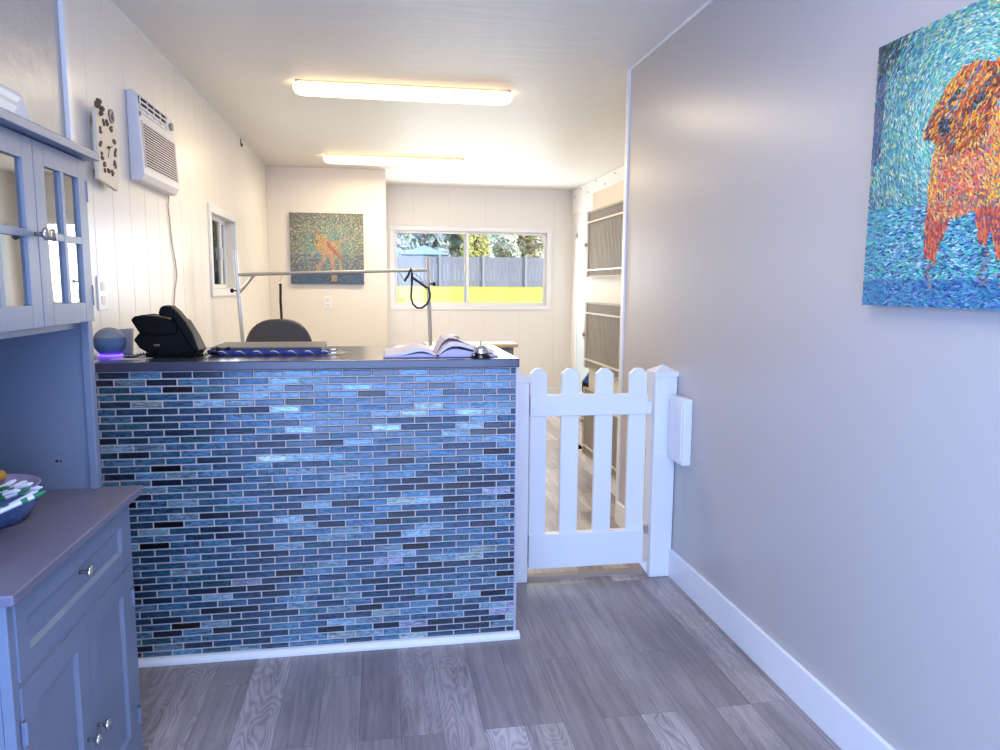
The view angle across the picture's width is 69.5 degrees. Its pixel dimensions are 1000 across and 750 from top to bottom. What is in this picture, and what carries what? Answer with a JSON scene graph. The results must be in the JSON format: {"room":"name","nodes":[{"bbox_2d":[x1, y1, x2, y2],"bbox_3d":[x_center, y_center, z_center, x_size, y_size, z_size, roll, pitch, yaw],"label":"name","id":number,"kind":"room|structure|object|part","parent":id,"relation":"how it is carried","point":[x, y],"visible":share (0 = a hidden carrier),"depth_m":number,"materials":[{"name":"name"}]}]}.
{"room":"pet grooming salon","nodes":[
{"label":"pet grooming salon","id":0,"kind":"room"},
{"bbox_2d":[0,0,269,353],"bbox_3d":[-1.658,-0.330,3.372,0.092,2.406,9.428,-1,7,-9],"label":"wall","id":1,"kind":"structure","parent":0,"point":[130,238],"depth_m":3.21,"materials":[{"name":"white paint"}]},
{"bbox_2d":[57,0,74,141],"bbox_3d":[-1.459,-0.223,2.515,0.016,2.406,0.036,-1,7,-9],"label":"trim","id":2,"kind":"structure","parent":1,"relation":"attached to","point":[62,5],"depth_m":2.41,"materials":[{"name":"white wood"}]},
{"bbox_2d":[96,276,107,309],"bbox_3d":[-1.498,-0.308,2.718,0.008,0.125,0.090,-1,7,-9],"label":"outlet plate","id":3,"kind":"object","parent":1,"relation":"attached to","point":[101,282],"visible":1,"depth_m":2.71,"materials":[{"name":"white plastic"}]},
{"bbox_2d":[101,282,105,304],"bbox_3d":[-1.495,-0.308,2.718,0.002,0.085,0.040,-1,7,-9],"label":"socket","id":4,"kind":"object","parent":3,"relation":"attached to","point":[103,284],"depth_m":2.72,"materials":[{"name":"white plastic"}]},
{"bbox_2d":[90,98,118,190],"bbox_3d":[-1.482,-0.859,2.702,0.049,0.311,0.211,-1,7,-9],"label":"wall clock","id":5,"kind":"object","parent":1,"relation":"attached to","point":[103,131],"visible":1,"depth_m":2.68,"materials":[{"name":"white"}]},
{"bbox_2d":[126,89,178,195],"bbox_3d":[-1.578,-1.044,3.305,0.062,0.370,0.555,-1,7,-9],"label":"air conditioner","id":6,"kind":"object","parent":1,"relation":"attached to","point":[152,148],"visible":1,"depth_m":3.18,"materials":[{"name":"white plastic"}]},
{"bbox_2d":[138,95,167,130],"bbox_3d":[-1.560,-1.171,3.238,0.020,0.070,0.396,-1,7,-9],"label":"vent","id":7,"kind":"object","parent":6,"relation":"attached to","point":[147,111],"depth_m":3.21,"materials":[{"name":"white plastic"}]},
{"bbox_2d":[141,120,178,183],"bbox_3d":[-1.555,-1.014,3.314,0.014,0.194,0.506,-1,7,-9],"label":"grille","id":8,"kind":"object","parent":6,"relation":"attached to","point":[159,148],"depth_m":3.28,"materials":[{"name":"white plastic"}]},
{"bbox_2d":[167,196,177,305],"bbox_3d":[-1.657,-0.573,3.661,0.007,0.684,0.111,-1,7,-9],"label":"power cord","id":9,"kind":"object","parent":6,"relation":"hanging from","point":[168,196],"visible":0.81,"depth_m":3.66,"materials":[{"name":"beige plastic"}]},
{"bbox_2d":[107,0,265,166],"bbox_3d":[-1.829,-1.688,4.584,0.008,0.010,4.490,-1,7,-9],"label":"trim","id":10,"kind":"structure","parent":1,"relation":"attached to","point":[122,14],"depth_m":3.67,"materials":[{"name":"white wood"}]},
{"bbox_2d":[207,203,237,296],"bbox_3d":[-1.904,-0.825,4.884,0.093,0.575,0.870,-1,7,-9],"label":"window","id":11,"kind":"structure","parent":1,"relation":"in","point":[218,271],"depth_m":4.89,"materials":[{"name":"white"}]},
{"bbox_3d":[-1.890,-0.807,4.742,0.004,0.419,0.428,-1,7,-9],"label":"pane","id":12,"kind":"part","parent":11,"relation":"part of","materials":[{"name":"clear glass"}]},
{"bbox_3d":[-1.890,-0.807,4.742,0.024,0.475,0.484,-1,7,-9],"label":"sash","id":13,"kind":"part","parent":11,"relation":"part of","materials":[{"name":"white plastic"}]},
{"bbox_3d":[-1.974,-0.851,5.091,0.004,0.419,0.278,-1,7,-9],"label":"pane","id":14,"kind":"part","parent":11,"relation":"part of","materials":[{"name":"clear glass"}]},
{"bbox_3d":[-1.974,-0.851,5.091,0.024,0.475,0.334,-1,7,-9],"label":"sash","id":15,"kind":"part","parent":11,"relation":"part of","materials":[{"name":"white plastic"}]},
{"bbox_2d":[266,166,387,345],"bbox_3d":[-1.753,-0.847,7.552,1.114,2.406,1.088,-1,7,-9],"label":"wall","id":16,"kind":"structure","parent":0,"point":[357,316],"depth_m":6.97,"materials":[{"name":"white paint"}]},
{"bbox_2d":[289,212,363,283],"bbox_3d":[-1.665,-1.214,6.948,0.690,0.674,0.032,-1,7,-9],"label":"painting","id":17,"kind":"object","parent":16,"relation":"attached to","point":[318,241],"visible":0.94,"depth_m":6.93,"materials":[{"name":"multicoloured paint"}]},
{"bbox_2d":[324,297,331,308],"bbox_3d":[-1.677,-0.703,7.023,0.075,0.120,0.008,-1,7,-9],"label":"outlet plate","id":18,"kind":"object","parent":16,"relation":"attached to","point":[327,300],"visible":1,"depth_m":7.02,"materials":[{"name":"white plastic"}]},
{"bbox_2d":[112,0,708,189],"bbox_3d":[0.014,-1.587,3.497,3.482,0.080,9.628,-1,7,-9],"label":"ceiling","id":19,"kind":"structure","parent":0,"point":[564,64],"depth_m":3.75,"materials":[{"name":"white paint"}]},
{"bbox_2d":[324,154,464,167],"bbox_3d":[-0.914,-1.865,6.306,1.220,0.068,0.136,-1,7,-9],"label":"ceiling light","id":20,"kind":"object","parent":19,"relation":"attached to","point":[328,158],"visible":1,"depth_m":6.25,"materials":[{"name":"beige plastic"}]},
{"bbox_2d":[293,79,511,104],"bbox_3d":[-0.536,-1.587,4.075,1.220,0.068,0.136,-1,7,-9],"label":"ceiling light","id":21,"kind":"object","parent":19,"relation":"attached to","point":[316,88],"visible":1,"depth_m":4.02,"materials":[{"name":"beige plastic"}]},
{"bbox_2d":[386,185,572,386],"bbox_3d":[-0.233,-0.942,8.400,2.168,2.406,0.093,-1,7,-9],"label":"wall","id":22,"kind":"structure","parent":0,"point":[542,337],"depth_m":8.35,"materials":[{"name":"white paint"}]},
{"bbox_2d":[391,341,396,345],"bbox_3d":[-1.216,-0.329,8.259,0.070,0.110,0.008,-1,7,-9],"label":"outlet plate","id":23,"kind":"object","parent":22,"relation":"attached to","point":[393,343],"visible":0.54,"depth_m":8.25,"materials":[{"name":"white plastic"}]},
{"bbox_2d":[389,225,551,309],"bbox_3d":[-0.329,-1.228,8.334,1.865,0.940,0.093,-1,7,-9],"label":"window","id":24,"kind":"structure","parent":22,"relation":"in","point":[394,305],"depth_m":8.32,"materials":[{"name":"white"}]},
{"bbox_3d":[-0.782,-1.223,8.268,0.849,0.840,0.024,-1,7,-9],"label":"sash","id":25,"kind":"part","parent":24,"relation":"part of","materials":[{"name":"white plastic"}]},
{"bbox_3d":[0.060,-1.238,8.434,0.964,0.840,0.024,-1,7,-9],"label":"sash","id":26,"kind":"part","parent":24,"relation":"part of","materials":[{"name":"white plastic"}]},
{"bbox_2d":[547,387,560,393],"bbox_3d":[-0.231,0.209,8.489,2.168,0.100,0.015,-1,7,-9],"label":"baseboard","id":27,"kind":"structure","parent":22,"relation":"attached to","point":[550,390],"depth_m":8.63,"materials":[{"name":"white wood"}]},
{"bbox_2d":[139,416,840,749],"bbox_3d":[-0.003,0.871,3.801,3.482,0.060,9.628,-1,7,-9],"label":"floor","id":28,"kind":"structure","parent":0,"point":[632,661],"depth_m":2.34,"materials":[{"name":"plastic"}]},
{"bbox_2d":[0,107,142,749],"bbox_3d":[-1.081,0.293,1.546,0.390,1.624,0.703,-1,7,-9],"label":"hutch","id":29,"kind":"object","parent":28,"relation":"on","point":[69,670],"visible":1,"depth_m":1.63,"materials":[{"name":"blue paint"}]},
{"bbox_3d":[-0.960,-0.278,1.365,0.002,0.304,0.238,-1,7,-9],"label":"pane","id":30,"kind":"part","parent":29,"relation":"part of","materials":[{"name":"clear glass"}]},
{"bbox_2d":[0,83,31,120],"bbox_3d":[-1.364,-0.546,1.924,0.014,0.500,0.620,-1,7,-9],"label":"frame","id":31,"kind":"object","parent":29,"relation":"on","point":[11,100],"visible":0.2,"depth_m":2.05,"materials":[{"name":"white"}]},
{"bbox_2d":[0,474,40,527],"bbox_3d":[-1.160,0.290,1.613,0.232,0.082,0.232,-1,7,-9],"label":"bowl","id":32,"kind":"object","parent":29,"relation":"on","point":[19,513],"visible":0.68,"depth_m":1.60,"materials":[{"name":"blue ceramic"}]},
{"bbox_2d":[0,470,6,481],"bbox_3d":[-1.189,0.240,1.707,0.038,0.028,0.038,-1,7,-9],"label":"treat","id":33,"kind":"object","parent":32,"relation":"on","point":[3,475],"visible":1,"depth_m":1.70,"materials":[{"name":"orange food"}]},
{"bbox_2d":[0,486,9,491],"bbox_3d":[-1.124,0.265,1.540,0.140,0.051,0.011,-1,7,-11],"label":"pen","id":34,"kind":"object","parent":32,"relation":"in","point":[3,488],"visible":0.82,"depth_m":1.54,"materials":[{"name":"white"}]},
{"bbox_2d":[0,479,16,486],"bbox_3d":[-1.094,0.260,1.524,0.011,0.048,0.141,4,8,26],"label":"pen","id":35,"kind":"object","parent":32,"relation":"in","point":[11,482],"visible":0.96,"depth_m":1.57,"materials":[{"name":"white plastic"}]},
{"bbox_2d":[0,489,20,497],"bbox_3d":[-1.060,0.257,1.487,0.142,0.045,0.011,0,7,-1],"label":"pen","id":36,"kind":"object","parent":32,"relation":"in","point":[13,491],"visible":1,"depth_m":1.48,"materials":[{"name":"white plastic"}]},
{"bbox_2d":[0,487,29,501],"bbox_3d":[-1.055,0.266,1.496,0.139,0.052,0.011,-3,8,-25],"label":"pen","id":37,"kind":"object","parent":32,"relation":"in","point":[25,489],"visible":0.87,"depth_m":1.51,"materials":[{"name":"white"}]},
{"bbox_2d":[0,482,32,492],"bbox_3d":[-1.063,0.255,1.520,0.140,0.049,0.011,-2,7,-18],"label":"pen","id":38,"kind":"object","parent":32,"relation":"in","point":[28,484],"visible":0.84,"depth_m":1.53,"materials":[{"name":"white plastic"}]},
{"bbox_2d":[8,480,26,488],"bbox_3d":[-1.098,0.265,1.554,0.139,0.053,0.011,-6,10,-44],"label":"pen","id":39,"kind":"object","parent":32,"relation":"in","point":[25,481],"visible":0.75,"depth_m":1.58,"materials":[{"name":"white plastic"}]},
{"bbox_2d":[0,490,38,508],"bbox_3d":[-1.016,0.276,1.470,0.011,0.053,0.139,5,9,36],"label":"pen","id":40,"kind":"object","parent":32,"relation":"in","point":[32,492],"visible":0.53,"depth_m":1.50,"materials":[{"name":"white plastic"}]},
{"bbox_2d":[0,490,45,513],"bbox_3d":[-0.982,0.267,1.436,0.140,0.051,0.011,-6,10,-43],"label":"pen","id":41,"kind":"object","parent":32,"relation":"in","point":[40,493],"visible":1,"depth_m":1.45,"materials":[{"name":"white plastic"}]},
{"bbox_2d":[14,486,42,496],"bbox_3d":[-1.042,0.257,1.533,0.141,0.045,0.011,0,7,0],"label":"pen","id":42,"kind":"object","parent":32,"relation":"in","point":[35,488],"visible":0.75,"depth_m":1.53,"materials":[{"name":"white plastic"}]},
{"bbox_3d":[-0.960,-0.278,1.365,0.018,0.394,0.328,-1,7,-9],"label":"glass door","id":43,"kind":"part","parent":29,"relation":"part of","materials":[{"name":"blue paint"}]},
{"bbox_3d":[-0.962,-0.296,1.515,0.028,0.028,0.028,-1,7,-9],"label":"knob","id":44,"kind":"part","parent":29,"relation":"part of","materials":[{"name":"silver metal"}]},
{"bbox_3d":[-0.967,-0.300,1.546,0.028,0.028,0.028,-1,7,-9],"label":"knob","id":45,"kind":"part","parent":29,"relation":"part of","materials":[{"name":"silver metal"}]},
{"bbox_3d":[-1.108,-0.502,1.450,0.328,0.022,0.666,-1,7,-9],"label":"crown","id":46,"kind":"part","parent":29,"relation":"part of","materials":[{"name":"blue paint"}]},
{"bbox_3d":[-0.906,0.799,1.486,0.018,0.494,0.298,-1,7,-9],"label":"door","id":47,"kind":"part","parent":29,"relation":"part of","materials":[{"name":"blue paint"}]},
{"bbox_3d":[-1.011,-0.315,1.664,0.018,0.394,0.278,-1,7,-9],"label":"glass door","id":48,"kind":"part","parent":29,"relation":"part of","materials":[{"name":"blue paint"}]},
{"bbox_3d":[-1.010,-0.315,1.664,0.002,0.304,0.188,-1,7,-9],"label":"pane","id":49,"kind":"part","parent":29,"relation":"part of","materials":[{"name":"clear glass"}]},
{"bbox_3d":[-0.927,0.450,1.583,0.018,0.150,0.580,-1,7,-9],"label":"drawer","id":50,"kind":"part","parent":29,"relation":"part of","materials":[{"name":"blue paint"}]},
{"bbox_2d":[0,485,142,607],"bbox_3d":[-1.085,0.350,1.553,0.384,0.021,0.703,-1,7,-9],"label":"countertop","id":51,"kind":"structure","parent":29,"relation":"on","point":[60,522],"depth_m":1.56,"materials":[{"name":"laminate"}]},
{"bbox_3d":[-0.935,0.728,1.625,0.020,0.745,0.643,-1,7,-9],"label":"frame","id":52,"kind":"part","parent":29,"relation":"part of","materials":[{"name":"blue paint"}]},
{"bbox_3d":[-0.912,0.434,1.591,0.030,0.029,0.029,-1,7,-9],"label":"knob","id":53,"kind":"part","parent":29,"relation":"part of","materials":[{"name":"silver metal"}]},
{"bbox_3d":[-0.901,0.811,1.605,0.030,0.029,0.029,-1,7,-9],"label":"knob","id":54,"kind":"part","parent":29,"relation":"part of","materials":[{"name":"silver metal"}]},
{"bbox_3d":[-0.910,0.804,1.660,0.030,0.029,0.029,-1,7,-9],"label":"knob","id":55,"kind":"part","parent":29,"relation":"part of","materials":[{"name":"silver metal"}]},
{"bbox_3d":[-0.954,0.763,1.771,0.018,0.494,0.280,-1,7,-9],"label":"door","id":56,"kind":"part","parent":29,"relation":"part of","materials":[{"name":"blue paint"}]},
{"bbox_2d":[246,319,312,341],"bbox_3d":[-1.207,0.229,4.114,0.538,1.121,0.595,-1,7,-9],"label":"office chair","id":57,"kind":"object","parent":28,"relation":"on","point":[271,330],"visible":0.14,"depth_m":3.76,"materials":[{"name":"fabric"}]},
{"bbox_2d":[94,345,519,667],"bbox_3d":[-0.724,0.436,2.775,1.527,1.045,0.595,-1,7,-9],"label":"reception desk","id":58,"kind":"object","parent":28,"relation":"on","point":[356,499],"depth_m":2.52,"materials":[{"name":"blue tile"}]},
{"bbox_2d":[93,327,126,355],"bbox_3d":[-1.360,-0.115,2.515,0.106,0.102,0.106,-1,7,-9],"label":"smart speaker","id":59,"kind":"object","parent":58,"relation":"on","point":[109,341],"visible":0.93,"depth_m":2.48},
{"bbox_2d":[94,355,143,357],"bbox_3d":[-1.313,-0.069,2.516,0.199,0.010,0.090,-3,8,-28],"label":"cable","id":60,"kind":"object","parent":58,"relation":"on","point":[120,355],"visible":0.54,"depth_m":2.47,"materials":[{"name":"white plastic"}]},
{"bbox_2d":[118,328,133,353],"bbox_3d":[-1.389,-0.123,2.626,0.100,0.092,0.030,-1,7,-9],"label":"card","id":61,"kind":"object","parent":58,"relation":"on","point":[129,333],"visible":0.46,"depth_m":2.62,"materials":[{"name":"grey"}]},
{"bbox_2d":[110,358,147,359],"bbox_3d":[-1.252,-0.055,2.451,0.113,0.001,0.068,0,7,-3],"label":"paper sheet","id":62,"kind":"object","parent":58,"relation":"on","point":[118,358],"visible":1,"depth_m":2.44,"materials":[{"name":"white paper"}]},
{"bbox_2d":[123,305,219,357],"bbox_3d":[-1.151,-0.158,2.557,0.305,0.181,0.196,-1,7,-9],"label":"desk phone","id":63,"kind":"object","parent":58,"relation":"on","point":[168,333],"visible":1,"depth_m":2.50,"materials":[{"name":"black plastic"}]},
{"bbox_3d":[-1.203,-0.178,2.548,0.145,0.072,0.132,-1,7,-9],"label":"phone panel","id":64,"kind":"part","parent":63,"relation":"part of","materials":[{"name":"black plastic"}]},
{"bbox_3d":[-1.135,-0.072,2.495,0.309,0.025,0.058,-2,7,-19],"label":"handset cord","id":65,"kind":"part","parent":63,"relation":"part of","materials":[{"name":"black plastic"}]},
{"bbox_2d":[208,347,229,355],"bbox_3d":[-1.010,-0.086,2.590,0.046,0.029,0.079,5,9,35],"label":"cable bundle","id":66,"kind":"object","parent":58,"relation":"on","point":[228,348],"visible":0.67,"depth_m":2.59,"materials":[{"name":"black plastic"}]},
{"bbox_2d":[210,341,326,351],"bbox_3d":[-0.886,-0.109,2.800,0.400,0.021,0.260,-1,7,-9],"label":"laptop","id":67,"kind":"object","parent":58,"relation":"on","point":[235,346],"visible":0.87,"depth_m":2.73,"materials":[{"name":"grey"}]},
{"bbox_2d":[207,348,339,355],"bbox_3d":[-0.817,-0.083,2.619,0.460,0.021,0.054,-1,7,-9],"label":"rope","id":68,"kind":"object","parent":58,"relation":"on","point":[293,351],"visible":0.97,"depth_m":2.61,"materials":[{"name":"blue fabric"}]},
{"bbox_2d":[94,345,518,371],"bbox_3d":[-0.727,-0.068,2.716,1.516,0.031,0.587,-1,7,-9],"label":"countertop","id":69,"kind":"structure","parent":58,"relation":"on","point":[354,357],"depth_m":2.47,"materials":[{"name":"laminate"}]},
{"bbox_2d":[383,334,497,357],"bbox_3d":[-0.228,-0.110,2.686,0.411,0.065,0.253,-1,7,-9],"label":"open book","id":70,"kind":"object","parent":58,"relation":"on","point":[446,345],"visible":0.91,"depth_m":2.59,"materials":[{"name":"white paper"}]},
{"bbox_2d":[471,341,490,358],"bbox_3d":[-0.069,-0.090,2.560,0.072,0.060,0.072,-1,7,-9],"label":"bell","id":71,"kind":"object","parent":58,"relation":"on","point":[480,351],"visible":1,"depth_m":2.54,"materials":[{"name":"silver metal"}]},
{"bbox_2d":[230,250,435,345],"bbox_3d":[-1.090,-0.062,4.897,1.263,1.509,0.600,-1,7,-9],"label":"grooming arm","id":72,"kind":"object","parent":28,"relation":"on","point":[238,290],"visible":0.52,"depth_m":4.51,"materials":[{"name":"metal"}]},
{"bbox_2d":[278,274,282,318],"bbox_3d":[-1.368,-0.409,4.508,0.022,0.443,0.022,6,9,38],"label":"strap","id":73,"kind":"object","parent":72,"relation":"hanging from","point":[279,283],"visible":0.8,"depth_m":4.49,"materials":[{"name":"black fabric"}]},
{"bbox_2d":[399,267,430,308],"bbox_3d":[-0.545,-0.558,4.622,0.205,0.267,0.022,-1,7,-9],"label":"grooming noose","id":74,"kind":"object","parent":72,"relation":"hanging from","point":[410,269],"visible":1,"depth_m":4.62,"materials":[{"name":"black fabric"}]},
{"bbox_2d":[424,342,517,354],"bbox_3d":[-0.213,0.215,5.210,0.652,0.893,0.225,-1,7,-9],"label":"table","id":75,"kind":"object","parent":28,"relation":"on","point":[508,347],"visible":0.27,"depth_m":5.12,"materials":[{"name":"beige wood"}]},
{"bbox_2d":[516,371,530,582],"bbox_3d":[0.064,0.445,3.167,0.113,0.941,0.108,-1,7,-9],"label":"gate post","id":76,"kind":"object","parent":28,"relation":"on","point":[524,381],"visible":0.37,"depth_m":3.12,"materials":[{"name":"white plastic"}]},
{"bbox_2d":[527,567,645,580],"bbox_3d":[0.392,0.901,3.277,0.550,0.014,0.055,-1,7,-9],"label":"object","id":77,"kind":"structure","parent":28,"relation":"on","point":[633,570],"depth_m":3.27,"materials":[{"name":"beige wood"}]},
{"bbox_2d":[580,180,623,495],"bbox_3d":[1.030,-0.223,4.593,0.755,1.930,1.074,-1,7,-9],"label":"kennel","id":78,"kind":"object","parent":28,"relation":"on","point":[604,228],"visible":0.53,"depth_m":4.63,"materials":[{"name":"beige"}]},
{"bbox_2d":[582,372,588,391],"bbox_3d":[0.619,0.044,5.116,0.072,0.185,0.032,-1,7,-9],"label":"bag","id":79,"kind":"object","parent":78,"relation":"hanging from","point":[585,382],"visible":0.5,"depth_m":5.10,"materials":[{"name":"blue"}]},
{"bbox_3d":[0.676,0.377,4.629,0.020,0.475,1.034,-1,7,-9],"label":"wire door","id":80,"kind":"part","parent":78,"relation":"part of","materials":[{"name":"beige"}]},
{"bbox_3d":[0.701,0.687,4.645,0.012,0.107,1.062,-1,7,-9],"label":"board","id":81,"kind":"part","parent":78,"relation":"part of","materials":[{"name":"white wood"}]},
{"bbox_3d":[0.680,-0.223,4.554,0.020,0.455,1.034,-1,7,-9],"label":"wire door","id":82,"kind":"part","parent":78,"relation":"part of","materials":[{"name":"beige metal"}]},
{"bbox_3d":[0.684,-0.833,4.479,0.020,0.445,1.034,-1,7,-9],"label":"wire door","id":83,"kind":"part","parent":78,"relation":"part of","materials":[{"name":"beige"}]},
{"bbox_2d":[643,364,678,576],"bbox_3d":[0.718,0.429,3.251,0.108,0.960,0.108,-1,7,-9],"label":"gate post","id":84,"kind":"object","parent":28,"relation":"on","point":[662,379],"visible":0.96,"depth_m":3.21,"materials":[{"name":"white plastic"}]},
{"bbox_2d":[527,367,651,571],"bbox_3d":[0.396,0.434,3.195,0.548,0.940,0.044,-1,7,-9],"label":"gate","id":85,"kind":"object","parent":84,"relation":"attached to","point":[568,546],"visible":0.98,"depth_m":3.18,"materials":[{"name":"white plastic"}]},
{"bbox_3d":[0.384,0.776,3.236,0.529,0.156,0.042,-1,7,-9],"label":"rail","id":86,"kind":"part","parent":85,"relation":"part of","materials":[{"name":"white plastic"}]},
{"bbox_3d":[0.388,0.129,3.156,0.529,0.092,0.042,-1,7,-9],"label":"rail","id":87,"kind":"part","parent":85,"relation":"part of","materials":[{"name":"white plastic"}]},
{"bbox_2d":[570,209,591,367],"bbox_3d":[1.270,-0.670,6.284,0.090,2.406,4.613,-1,7,-9],"label":"wall","id":88,"kind":"structure","parent":0,"point":[579,220],"depth_m":8.40,"materials":[{"name":"white paint"}]},
{"bbox_2d":[574,231,590,393],"bbox_3d":[0.916,-0.621,7.935,0.064,1.900,0.780,-1,7,-9],"label":"door","id":89,"kind":"structure","parent":88,"relation":"in","point":[583,285],"depth_m":8.11,"materials":[{"name":"white wood"}]},
{"bbox_3d":[0.938,-0.622,7.939,0.020,1.900,0.780,-1,7,-9],"label":"casing","id":90,"kind":"part","parent":89,"relation":"part of","materials":[{"name":"white wood"}]},
{"bbox_2d":[572,166,623,214],"bbox_3d":[1.183,-1.749,6.372,0.022,0.284,4.108,-1,7,-9],"label":"wall","id":91,"kind":"structure","parent":88,"relation":"attached to","point":[582,197],"depth_m":7.65,"materials":[{"name":"white paint"}]},
{"bbox_2d":[619,0,999,749],"bbox_3d":[1.106,-0.082,1.513,0.100,2.406,4.815,-1,7,-9],"label":"wall","id":92,"kind":"structure","parent":0,"point":[840,486],"depth_m":2.17,"materials":[{"name":"grey paint"}]},
{"bbox_2d":[615,69,630,521],"bbox_3d":[0.704,-0.374,3.859,0.110,2.406,0.042,-1,7,-9],"label":"trim","id":93,"kind":"structure","parent":92,"relation":"attached to","point":[628,87],"depth_m":3.82,"materials":[{"name":"white"}]},
{"bbox_2d":[630,0,713,69],"bbox_3d":[1.063,-1.268,1.342,0.008,0.010,4.784,-1,7,-9],"label":"trim","id":94,"kind":"structure","parent":92,"relation":"attached to","point":[705,5],"depth_m":3.13,"materials":[{"name":"white wood"}]},
{"bbox_2d":[668,394,692,465],"bbox_3d":[0.771,0.235,3.097,0.046,0.285,0.150,-1,7,-9],"label":"wall box","id":95,"kind":"object","parent":92,"relation":"attached to","point":[680,407],"visible":1,"depth_m":3.04,"materials":[{"name":"white plastic"}]},
{"bbox_2d":[616,501,895,749],"bbox_3d":[1.044,1.050,1.628,0.015,0.131,4.785,-1,7,-9],"label":"baseboard","id":96,"kind":"structure","parent":92,"relation":"attached to","point":[842,725],"depth_m":2.36,"materials":[{"name":"white wood"}]},
{"bbox_2d":[862,0,999,310],"bbox_3d":[1.027,-0.464,1.530,0.035,0.646,0.680,-1,7,-9],"label":"painting","id":97,"kind":"object","parent":92,"relation":"attached to","point":[933,235],"visible":1,"depth_m":1.63,"materials":[{"name":"paint"}]},
{"label":"outside","id":98,"kind":"structure","parent":0,"visible":0},
{"bbox_2d":[397,283,542,302],"bbox_3d":[-0.750,-3.569,34.491,50.000,2.218,51.372,-1,7,-9],"label":"lawn","id":99,"kind":"structure","parent":98,"point":[439,294],"depth_m":27.09,"materials":[{"name":"yellow plant"}]},
{"bbox_2d":[397,233,441,268],"bbox_3d":[-6.466,-9.016,44.032,7.073,6.827,5.629,0,7,-4],"label":"tree","id":100,"kind":"object","parent":99,"relation":"on","point":[406,242],"visible":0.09,"depth_m":43.16,"materials":[{"name":"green plant"}]},
{"bbox_2d":[399,245,449,256],"bbox_3d":[-4.309,-6.224,41.003,2.800,2.277,2.000,-1,7,-9],"label":"canopy tent","id":101,"kind":"object","parent":99,"relation":"on","point":[424,250],"visible":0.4,"depth_m":40.30,"materials":[{"name":"blue fabric"}]},
{"bbox_2d":[422,234,496,280],"bbox_3d":[-3.393,-10.735,50.229,7.489,8.759,6.641,-1,7,-9],"label":"tree","id":102,"kind":"object","parent":99,"relation":"on","point":[450,244],"visible":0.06,"depth_m":49.06,"materials":[{"name":"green plant"}]},
{"bbox_3d":[-3.380,-11.151,50.178,7.381,7.921,6.599,-1,7,-9],"label":"crown","id":103,"kind":"part","parent":102,"relation":"part of","materials":[{"name":"green plant"}]},
{"bbox_2d":[397,254,542,286],"bbox_3d":[-0.596,-5.740,40.031,20.190,1.850,0.190,-1,7,-9],"label":"fence","id":104,"kind":"object","parent":99,"relation":"on","point":[514,271],"visible":0.27,"depth_m":39.94,"materials":[{"name":"grey wood"}]},
{"bbox_3d":[-3.288,-5.698,39.545,0.120,1.850,0.120,-1,7,-9],"label":"post","id":105,"kind":"part","parent":104,"relation":"part of","materials":[{"name":"grey wood"}]},
{"bbox_3d":[-0.921,-5.731,39.941,0.120,1.850,0.120,-1,7,-9],"label":"post","id":106,"kind":"part","parent":104,"relation":"part of","materials":[{"name":"grey wood"}]},
{"bbox_3d":[1.446,-5.764,40.337,0.120,1.850,0.120,-1,7,-9],"label":"post","id":107,"kind":"part","parent":104,"relation":"part of","materials":[{"name":"grey wood"}]},
{"bbox_2d":[460,234,491,274],"bbox_3d":[-1.421,-7.783,42.724,2.157,4.907,1.871,-1,7,-9],"label":"tree","id":108,"kind":"object","parent":99,"relation":"on","point":[476,247],"visible":0.33,"depth_m":42.51,"materials":[{"name":"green plant"}]},
{"bbox_2d":[491,235,521,284],"bbox_3d":[0.491,-7.196,43.199,2.086,3.654,1.931,-1,7,-9],"label":"tree","id":109,"kind":"object","parent":99,"relation":"on","point":[506,246],"visible":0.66,"depth_m":42.75,"materials":[{"name":"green plant"}]},
{"bbox_2d":[495,235,542,257],"bbox_3d":[1.663,-9.348,46.129,4.284,7.080,4.749,-1,7,-9],"label":"tree","id":110,"kind":"object","parent":99,"relation":"on","point":[531,246],"visible":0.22,"depth_m":45.94,"materials":[{"name":"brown plant"}]}
]}

